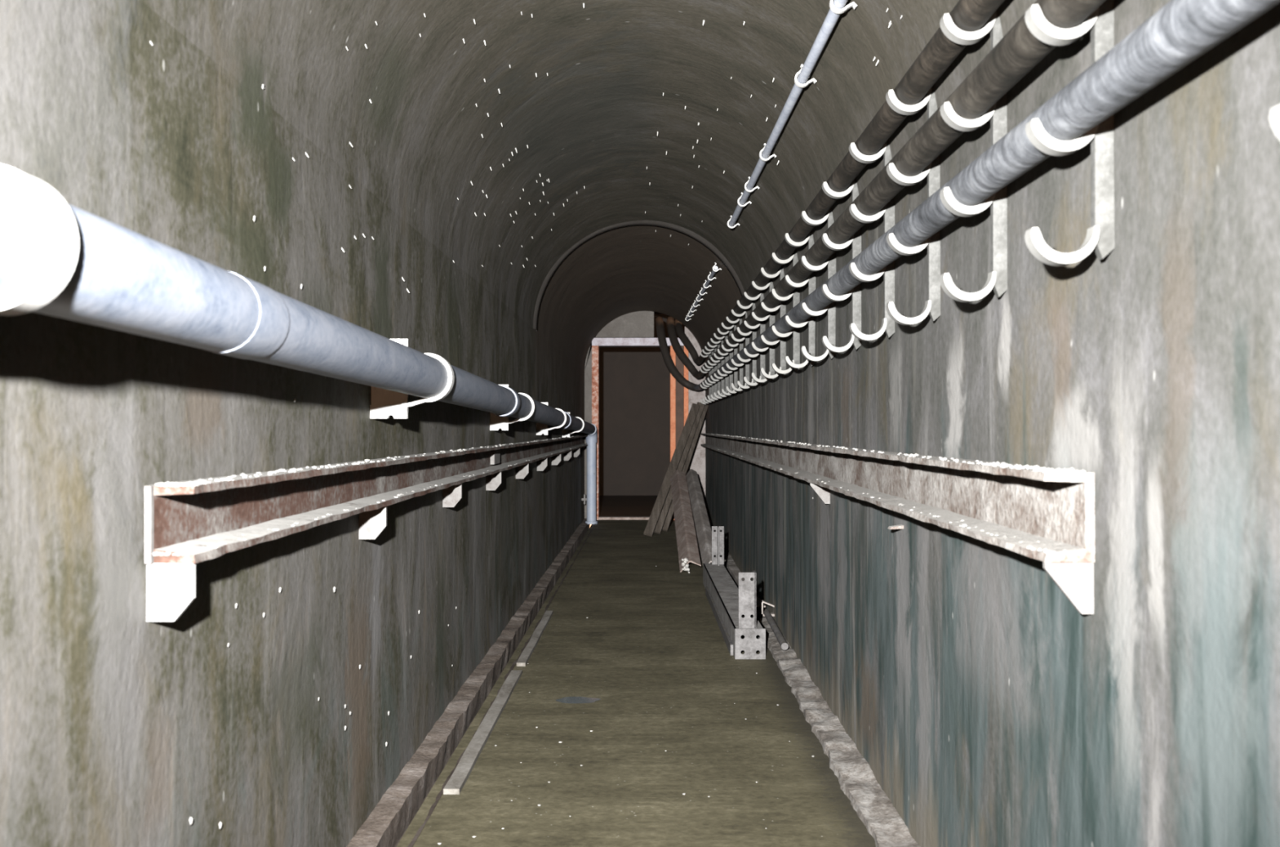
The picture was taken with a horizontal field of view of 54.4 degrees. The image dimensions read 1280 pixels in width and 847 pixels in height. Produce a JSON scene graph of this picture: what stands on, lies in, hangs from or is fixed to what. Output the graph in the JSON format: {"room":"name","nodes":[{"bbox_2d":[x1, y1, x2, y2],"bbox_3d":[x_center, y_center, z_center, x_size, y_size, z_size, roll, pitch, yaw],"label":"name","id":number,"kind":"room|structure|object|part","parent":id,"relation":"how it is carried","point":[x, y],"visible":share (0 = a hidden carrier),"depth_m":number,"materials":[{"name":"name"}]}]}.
{"room":"underground passage","nodes":[
{"label":"underground passage","id":0,"kind":"room"},
{"bbox_2d":[0,0,584,846],"bbox_3d":[-0.720,0.283,6.476,0.008,1.830,16.140,0,0,0],"label":"wall","id":1,"kind":"structure","parent":0,"point":[118,727],"depth_m":2.22,"materials":[{"name":"paint"}]},
{"bbox_2d":[0,164,78,315],"bbox_3d":[-0.652,-0.167,1.147,0.247,0.221,0.048,0,0,0],"label":"clip","id":2,"kind":"object","parent":1,"relation":"attached to","point":[57,266],"visible":0.97,"depth_m":1.14,"materials":[{"name":"white metal"}]},
{"bbox_2d":[188,816,192,824],"bbox_3d":[-0.749,0.663,2.078,0.006,0.015,0.010,0,0,18],"label":"lime fleck","id":3,"kind":"object","parent":1,"relation":"attached to","point":[190,819],"visible":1,"depth_m":2.08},
{"bbox_2d":[218,821,222,828],"bbox_3d":[-0.749,0.717,2.222,0.006,0.015,0.008,0,0,27],"label":"lime fleck","id":4,"kind":"object","parent":1,"relation":"attached to","point":[220,822],"visible":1,"depth_m":2.22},
{"bbox_2d":[144,434,587,621],"bbox_3d":[-0.671,0.214,8.095,0.089,0.214,12.401,0,0,0],"label":"wall rail","id":5,"kind":"object","parent":1,"relation":"attached to","point":[187,523],"visible":0.99,"depth_m":2.52,"materials":[{"name":"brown metal"}]},
{"bbox_3d":[-0.750,0.154,1.901,0.010,0.118,0.011,0,0,0],"label":"plate","id":6,"kind":"part","parent":5,"relation":"part of","materials":[{"name":"white metal"}]},
{"bbox_3d":[-0.705,0.159,6.016,0.030,0.073,0.220,0,0,0],"label":"splice plate","id":7,"kind":"part","parent":5,"relation":"part of","materials":[{"name":"white metal"}]},
{"bbox_2d":[369,338,454,417],"bbox_3d":[-0.637,-0.124,3.452,0.237,0.221,0.048,0,0,0],"label":"clip","id":8,"kind":"object","parent":1,"relation":"attached to","point":[385,403],"visible":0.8,"depth_m":3.44,"materials":[{"name":"white metal"}]},
{"bbox_3d":[-0.700,-0.124,3.453,0.110,0.221,0.024,0,0,0],"label":"wall plate","id":9,"kind":"part","parent":8,"relation":"part of","materials":[{"name":"white metal"}]},
{"bbox_2d":[346,518,590,846],"bbox_3d":[-0.701,1.179,7.523,0.142,0.200,14.040,0,0,0],"label":"edging","id":10,"kind":"object","parent":1,"relation":"attached to","point":[388,820],"visible":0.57,"depth_m":4.46,"materials":[{"name":"rough stone"}]},
{"bbox_2d":[489,384,534,430],"bbox_3d":[-0.621,-0.077,6.002,0.225,0.221,0.048,0,0,0],"label":"clip","id":11,"kind":"object","parent":1,"relation":"attached to","point":[497,422],"visible":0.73,"depth_m":5.99,"materials":[{"name":"white metal"}]},
{"bbox_3d":[-0.684,-0.077,6.002,0.099,0.221,0.024,0,0,0],"label":"wall plate","id":12,"kind":"part","parent":11,"relation":"part of","materials":[{"name":"white metal"}]},
{"bbox_2d":[536,402,566,435],"bbox_3d":[-0.605,-0.033,8.442,0.214,0.221,0.048,0,0,0],"label":"clip","id":13,"kind":"object","parent":1,"relation":"attached to","point":[541,428],"visible":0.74,"depth_m":8.43,"materials":[{"name":"white metal"}]},
{"bbox_3d":[-0.669,-0.033,8.442,0.088,0.221,0.024,0,0,0],"label":"wall plate","id":14,"kind":"part","parent":13,"relation":"part of","materials":[{"name":"white metal"}]},
{"bbox_2d":[562,412,584,436],"bbox_3d":[-0.590,0.012,10.902,0.203,0.221,0.048,0,0,0],"label":"clip","id":15,"kind":"object","parent":1,"relation":"attached to","point":[566,432],"visible":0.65,"depth_m":10.89,"materials":[{"name":"white metal"}]},
{"bbox_3d":[-0.653,0.012,10.902,0.077,0.221,0.024,0,0,0],"label":"wall plate","id":16,"kind":"part","parent":15,"relation":"part of","materials":[{"name":"white metal"}]},
{"bbox_2d":[140,0,1036,371],"bbox_3d":[0.007,-0.999,6.473,1.482,0.735,16.143,0,0,0],"label":"ceiling","id":17,"kind":"structure","parent":0,"point":[593,122],"depth_m":4.42,"materials":[{"name":"paint"}]},
{"bbox_2d":[533,220,750,330],"bbox_3d":[0.015,-0.991,8.298,1.457,0.729,0.290,0,0,0],"label":"rib","id":18,"kind":"object","parent":17,"relation":"attached to","point":[710,246],"visible":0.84,"depth_m":8.28,"materials":[{"name":"paint"}]},
{"bbox_2d":[684,262,721,320],"bbox_3d":[0.526,-1.106,11.002,0.064,0.108,4.701,0,0,0],"label":"conduit","id":19,"kind":"object","parent":17,"relation":"attached to","point":[706,283],"visible":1,"depth_m":10.25,"materials":[{"name":"grey metal"}]},
{"bbox_2d":[727,0,857,228],"bbox_3d":[0.523,-1.091,2.950,0.070,0.126,7.904,0,0,0],"label":"conduit","id":20,"kind":"object","parent":17,"relation":"attached to","point":[837,7],"visible":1,"depth_m":4.02,"materials":[{"name":"grey metal"}]},
{"bbox_2d":[396,519,875,846],"bbox_3d":[0.129,1.179,6.576,1.455,0.160,16.360,0,0,0],"label":"floor","id":21,"kind":"structure","parent":0,"point":[651,645],"depth_m":4.29,"materials":[{"name":"concrete"}]},
{"bbox_2d":[0,175,597,524],"bbox_3d":[-0.598,0.423,6.238,0.178,1.350,15.470,0,0,0],"label":"pipe","id":22,"kind":"object","parent":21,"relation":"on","point":[122,279],"visible":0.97,"depth_m":1.60,"materials":[{"name":"grey metal"}]},
{"bbox_2d":[204,271,289,359],"bbox_3d":[-0.593,-0.157,1.826,0.117,0.119,0.142,0,0,0],"label":"socket","id":23,"kind":"object","parent":22,"relation":"attached to","point":[270,331],"depth_m":1.81,"materials":[{"name":"blue paint"}]},
{"bbox_2d":[493,386,520,417],"bbox_3d":[-0.578,-0.093,5.305,0.129,0.131,0.142,0,0,0],"label":"socket","id":24,"kind":"object","parent":22,"relation":"attached to","point":[517,400],"depth_m":5.24,"materials":[{"name":"blue paint"}]},
{"bbox_2d":[559,411,572,429],"bbox_3d":[-0.563,-0.023,9.105,0.129,0.131,0.142,0,0,0],"label":"socket","id":25,"kind":"object","parent":22,"relation":"attached to","point":[571,418],"depth_m":9.04,"materials":[{"name":"blue paint"}]},
{"bbox_2d":[443,669,522,793],"bbox_3d":[-0.548,1.085,4.557,0.050,0.016,1.790,0,0,0],"label":"batten","id":26,"kind":"object","parent":21,"relation":"on","point":[465,765],"visible":1,"depth_m":4.27,"materials":[{"name":"grey wood"}]},
{"bbox_2d":[395,523,595,846],"bbox_3d":[-0.574,1.185,7.522,0.059,0.178,14.040,0,0,0],"label":"curb","id":27,"kind":"object","parent":21,"relation":"attached to","point":[430,809],"visible":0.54,"depth_m":4.20,"materials":[{"name":"grey concrete"}]},
{"bbox_2d":[516,609,553,666],"bbox_3d":[-0.531,1.090,6.422,0.043,0.016,1.600,0,0,0],"label":"batten","id":28,"kind":"object","parent":21,"relation":"on","point":[528,650],"visible":1,"depth_m":6.22,"materials":[{"name":"grey wood"}]},
{"bbox_2d":[555,696,599,702],"bbox_3d":[-0.249,1.092,4.919,0.157,0.001,0.134,0,0,26],"label":"puddle","id":29,"kind":"object","parent":21,"relation":"on","point":[566,699],"visible":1,"depth_m":4.92,"materials":[{"name":"grey liquid"}]},
{"bbox_2d":[643,403,700,536],"bbox_3d":[0.345,0.445,12.912,0.090,1.341,1.486,0,0,22],"label":"plank","id":30,"kind":"object","parent":21,"relation":"on","point":[654,517],"visible":0.97,"depth_m":12.86,"materials":[{"name":"brown wood"}]},
{"bbox_2d":[653,401,705,533],"bbox_3d":[0.418,0.438,13.111,0.090,1.355,1.293,0,0,24],"label":"plank","id":31,"kind":"object","parent":21,"relation":"on","point":[658,528],"visible":0.58,"depth_m":13.10,"materials":[{"name":"brown wood"}]},
{"bbox_2d":[662,404,708,531],"bbox_3d":[0.478,0.446,13.310,0.090,1.339,1.101,0,0,27],"label":"plank","id":32,"kind":"object","parent":21,"relation":"on","point":[670,512],"visible":0.47,"depth_m":13.36,"materials":[{"name":"brown wood"}]},
{"bbox_2d":[670,469,701,573],"bbox_3d":[0.380,0.790,10.945,0.157,0.646,3.499,0,0,0],"label":"channel","id":33,"kind":"object","parent":21,"relation":"on","point":[686,541],"visible":1,"depth_m":10.50,"materials":[{"name":"metal"}]},
{"bbox_2d":[685,468,715,563],"bbox_3d":[0.524,0.763,10.914,0.116,0.595,3.959,0,0,0],"label":"channel","id":34,"kind":"object","parent":21,"relation":"on","point":[704,531],"visible":0.91,"depth_m":10.56,"materials":[{"name":"grey metal"}]},
{"bbox_2d":[702,525,765,658],"bbox_3d":[0.504,0.901,7.203,0.156,0.400,2.820,0,0,0],"label":"steel beam","id":35,"kind":"structure","parent":21,"relation":"on","point":[734,606],"depth_m":6.15,"materials":[{"name":"metal"}]},
{"bbox_3d":[0.514,1.026,5.798,0.142,0.142,0.011,0,0,0],"label":"plate","id":36,"kind":"part","parent":35,"relation":"part of","materials":[{"name":"metal"}]},
{"bbox_2d":[709,523,919,846],"bbox_3d":[0.720,1.099,7.511,0.188,0.087,14.040,0,0,0],"label":"edging","id":37,"kind":"object","parent":21,"relation":"on","point":[886,826],"visible":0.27,"depth_m":4.03,"materials":[{"name":"concrete"}]},
{"bbox_2d":[728,565,765,606],"bbox_3d":[0.663,1.039,7.892,0.062,0.056,2.000,0,0,0],"label":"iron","id":38,"kind":"object","parent":37,"relation":"on","point":[734,571],"visible":0.34,"depth_m":8.36,"materials":[{"name":"grey metal"}]},
{"bbox_2d":[763,608,788,649],"bbox_3d":[0.680,1.030,6.266,0.033,0.049,0.950,0,0,1],"label":"rod","id":39,"kind":"object","parent":37,"relation":"on","point":[782,642],"visible":1,"depth_m":6.14,"materials":[{"name":"metal"}]},
{"bbox_2d":[760,599,774,616],"bbox_3d":[0.700,0.998,6.736,0.090,0.083,0.050,0,0,0],"label":"clip","id":40,"kind":"object","parent":39,"relation":"attached to","point":[762,601],"visible":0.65,"depth_m":6.71,"materials":[{"name":"white metal"}]},
{"bbox_2d":[584,311,705,519],"bbox_3d":[0.060,-0.071,14.650,1.414,2.486,0.220,0,0,0],"label":"wall","id":41,"kind":"structure","parent":0,"point":[638,324],"depth_m":14.54,"materials":[{"name":"paint"}]},
{"bbox_2d":[591,337,688,519],"bbox_3d":[0.003,0.063,14.564,1.124,2.116,0.212,0,0,0],"label":"door frame","id":42,"kind":"structure","parent":41,"relation":"in","point":[678,393],"depth_m":14.47,"materials":[{"name":"white paint"}]},
{"bbox_3d":[0.384,0.109,14.532,0.062,2.025,0.150,0,0,0],"label":"post","id":43,"kind":"part","parent":42,"relation":"part of","materials":[{"name":"orange metal"}]},
{"bbox_3d":[0.463,0.109,14.544,0.095,2.025,0.045,0,0,0],"label":"panel","id":44,"kind":"part","parent":42,"relation":"part of","materials":[{"name":"metal"}]},
{"bbox_2d":[705,0,1279,846],"bbox_3d":[0.722,0.283,6.463,0.012,1.830,16.140,0,0,0],"label":"wall","id":45,"kind":"structure","parent":0,"point":[987,709],"depth_m":2.01,"materials":[{"name":"paint"}]},
{"bbox_2d":[699,352,711,404],"bbox_3d":[0.700,-0.482,13.186,0.130,0.560,0.033,0,0,0],"label":"hanger","id":46,"kind":"object","parent":45,"relation":"attached to","point":[710,370],"visible":0.61,"depth_m":13.18,"materials":[{"name":"white paint"}]},
{"bbox_2d":[702,349,714,403],"bbox_3d":[0.697,-0.484,12.646,0.130,0.560,0.033,0,0,0],"label":"hanger","id":47,"kind":"object","parent":45,"relation":"attached to","point":[712,351],"visible":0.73,"depth_m":12.63,"materials":[{"name":"white paint"}]},
{"bbox_2d":[704,344,717,402],"bbox_3d":[0.694,-0.485,12.106,0.130,0.560,0.033,0,0,0],"label":"hanger","id":48,"kind":"object","parent":45,"relation":"attached to","point":[705,347],"visible":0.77,"depth_m":12.10,"materials":[{"name":"white paint"}]},
{"bbox_2d":[706,342,720,400],"bbox_3d":[0.691,-0.487,11.566,0.130,0.560,0.033,0,0,0],"label":"hanger","id":49,"kind":"object","parent":45,"relation":"attached to","point":[708,344],"visible":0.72,"depth_m":11.56,"materials":[{"name":"white paint"}]},
{"bbox_2d":[710,337,724,399],"bbox_3d":[0.688,-0.489,11.026,0.130,0.560,0.033,0,0,0],"label":"hanger","id":50,"kind":"object","parent":45,"relation":"attached to","point":[722,361],"visible":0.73,"depth_m":11.02,"materials":[{"name":"white paint"}]},
{"bbox_2d":[713,333,728,398],"bbox_3d":[0.685,-0.490,10.486,0.130,0.560,0.033,0,0,0],"label":"hanger","id":51,"kind":"object","parent":45,"relation":"attached to","point":[726,357],"visible":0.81,"depth_m":10.48,"materials":[{"name":"white paint"}]},
{"bbox_2d":[717,328,733,396],"bbox_3d":[0.682,-0.492,9.946,0.130,0.560,0.033,0,0,0],"label":"hanger","id":52,"kind":"object","parent":45,"relation":"attached to","point":[730,331],"visible":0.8,"depth_m":9.94,"materials":[{"name":"white paint"}]},
{"bbox_2d":[721,322,737,395],"bbox_3d":[0.680,-0.493,9.406,0.129,0.560,0.033,0,0,0],"label":"hanger","id":53,"kind":"object","parent":45,"relation":"attached to","point":[735,371],"visible":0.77,"depth_m":9.39,"materials":[{"name":"white paint"}]},
{"bbox_2d":[725,316,742,393],"bbox_3d":[0.677,-0.495,8.866,0.130,0.560,0.033,0,0,0],"label":"hanger","id":54,"kind":"object","parent":45,"relation":"attached to","point":[740,318],"visible":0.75,"depth_m":8.85,"materials":[{"name":"white paint"}]},
{"bbox_2d":[730,309,749,391],"bbox_3d":[0.674,-0.496,8.326,0.130,0.560,0.033,0,0,0],"label":"hanger","id":55,"kind":"object","parent":45,"relation":"attached to","point":[747,337],"visible":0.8,"depth_m":8.31,"materials":[{"name":"white paint"}]},
{"bbox_2d":[674,0,1004,364],"bbox_3d":[0.639,-0.992,6.953,0.301,0.648,16.311,0,0,-1],"label":"cable","id":56,"kind":"object","parent":55,"relation":"hanging from","point":[968,15],"visible":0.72,"depth_m":3.14,"materials":[{"name":"grey rubber"}]},
{"bbox_2d":[666,0,1106,378],"bbox_3d":[0.633,-0.917,6.955,0.391,0.805,16.313,0,0,-1],"label":"cable","id":57,"kind":"object","parent":55,"relation":"hanging from","point":[1019,51],"visible":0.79,"depth_m":2.51,"materials":[{"name":"black rubber"}]},
{"bbox_2d":[655,0,1279,391],"bbox_3d":[0.626,-0.850,6.957,0.507,0.940,16.317,0,0,-1],"label":"cable","id":58,"kind":"object","parent":55,"relation":"hanging from","point":[1180,32],"visible":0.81,"depth_m":1.74,"materials":[{"name":"grey metal"}]},
{"bbox_2d":[736,300,756,388],"bbox_3d":[0.671,-0.498,7.786,0.130,0.560,0.033,0,0,0],"label":"hanger","id":59,"kind":"object","parent":45,"relation":"attached to","point":[753,303],"visible":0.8,"depth_m":7.77,"materials":[{"name":"white paint"}]},
{"bbox_2d":[743,290,764,385],"bbox_3d":[0.668,-0.499,7.246,0.130,0.560,0.033,0,0,0],"label":"hanger","id":60,"kind":"object","parent":45,"relation":"attached to","point":[762,323],"visible":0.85,"depth_m":7.24,"materials":[{"name":"white paint"}]},
{"bbox_2d":[751,278,774,382],"bbox_3d":[0.665,-0.501,6.706,0.130,0.560,0.033,0,0,0],"label":"hanger","id":61,"kind":"object","parent":45,"relation":"attached to","point":[771,314],"visible":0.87,"depth_m":6.70,"materials":[{"name":"white paint"}]},
{"bbox_2d":[760,265,786,378],"bbox_3d":[0.663,-0.502,6.166,0.130,0.560,0.033,0,0,0],"label":"hanger","id":62,"kind":"object","parent":45,"relation":"attached to","point":[782,305],"visible":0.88,"depth_m":6.16,"materials":[{"name":"white paint"}]},
{"bbox_2d":[771,249,799,373],"bbox_3d":[0.660,-0.504,5.626,0.130,0.560,0.033,0,0,0],"label":"hanger","id":63,"kind":"object","parent":45,"relation":"attached to","point":[795,293],"visible":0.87,"depth_m":5.62,"materials":[{"name":"white paint"}]},
{"bbox_2d":[784,231,815,368],"bbox_3d":[0.657,-0.505,5.086,0.130,0.560,0.033,0,0,0],"label":"hanger","id":64,"kind":"object","parent":45,"relation":"attached to","point":[811,279],"visible":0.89,"depth_m":5.08,"materials":[{"name":"white paint"}]},
{"bbox_2d":[800,208,835,361],"bbox_3d":[0.654,-0.507,4.546,0.130,0.560,0.033,0,0,0],"label":"hanger","id":65,"kind":"object","parent":45,"relation":"attached to","point":[831,260],"visible":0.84,"depth_m":4.54,"materials":[{"name":"white paint"}]},
{"bbox_2d":[821,178,861,352],"bbox_3d":[0.651,-0.509,4.006,0.130,0.560,0.033,0,0,0],"label":"hanger","id":66,"kind":"object","parent":45,"relation":"attached to","point":[855,240],"visible":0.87,"depth_m":4.00,"materials":[{"name":"white paint"}]},
{"bbox_2d":[848,139,894,341],"bbox_3d":[0.649,-0.510,3.466,0.129,0.560,0.033,0,0,0],"label":"hanger","id":67,"kind":"object","parent":45,"relation":"attached to","point":[887,326],"visible":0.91,"depth_m":3.46,"materials":[{"name":"white paint"}]},
{"bbox_2d":[887,524,903,528],"bbox_3d":[0.693,0.278,3.348,0.048,0.012,0.030,0,0,0],"label":"stub","id":68,"kind":"object","parent":45,"relation":"attached to","point":[900,526],"visible":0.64,"depth_m":3.33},
{"bbox_2d":[700,432,1094,613],"bbox_3d":[0.696,0.199,8.020,0.089,0.225,12.228,0,0,0],"label":"wall rail","id":69,"kind":"object","parent":45,"relation":"attached to","point":[1045,514],"visible":1,"depth_m":2.51,"materials":[{"name":"grey metal"}]},
{"bbox_2d":[885,86,940,324],"bbox_3d":[0.646,-0.512,2.926,0.130,0.560,0.033,0,0,0],"label":"hanger","id":70,"kind":"object","parent":45,"relation":"attached to","point":[932,305],"visible":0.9,"depth_m":2.92,"materials":[{"name":"white paint"}]},
{"bbox_2d":[939,8,1007,302],"bbox_3d":[0.643,-0.513,2.386,0.130,0.560,0.033,0,0,0],"label":"hanger","id":71,"kind":"object","parent":45,"relation":"attached to","point":[997,280],"visible":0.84,"depth_m":2.38,"materials":[{"name":"white paint"}]},
{"bbox_2d":[1024,0,1115,266],"bbox_3d":[0.640,-0.515,1.846,0.130,0.560,0.033,0,0,0],"label":"hanger","id":72,"kind":"object","parent":45,"relation":"attached to","point":[1100,237],"visible":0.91,"depth_m":1.84,"materials":[{"name":"white paint"}]},
{"bbox_2d":[1268,104,1279,141],"bbox_3d":[0.636,-0.517,1.116,0.129,0.560,0.032,0,0,0],"label":"hanger","id":73,"kind":"object","parent":45,"relation":"attached to","point":[1274,114],"visible":1,"depth_m":1.12,"materials":[{"name":"white paint"}]},
{"label":"outside","id":74,"kind":"structure","parent":0,"visible":0},
{"bbox_2d":[584,311,702,515],"bbox_3d":[0.149,-0.310,17.400,4.400,2.920,5.280,0,0,0],"label":"wall","id":75,"kind":"structure","parent":74,"point":[634,382],"depth_m":20.04,"materials":[{"name":"paint"}]}
]}

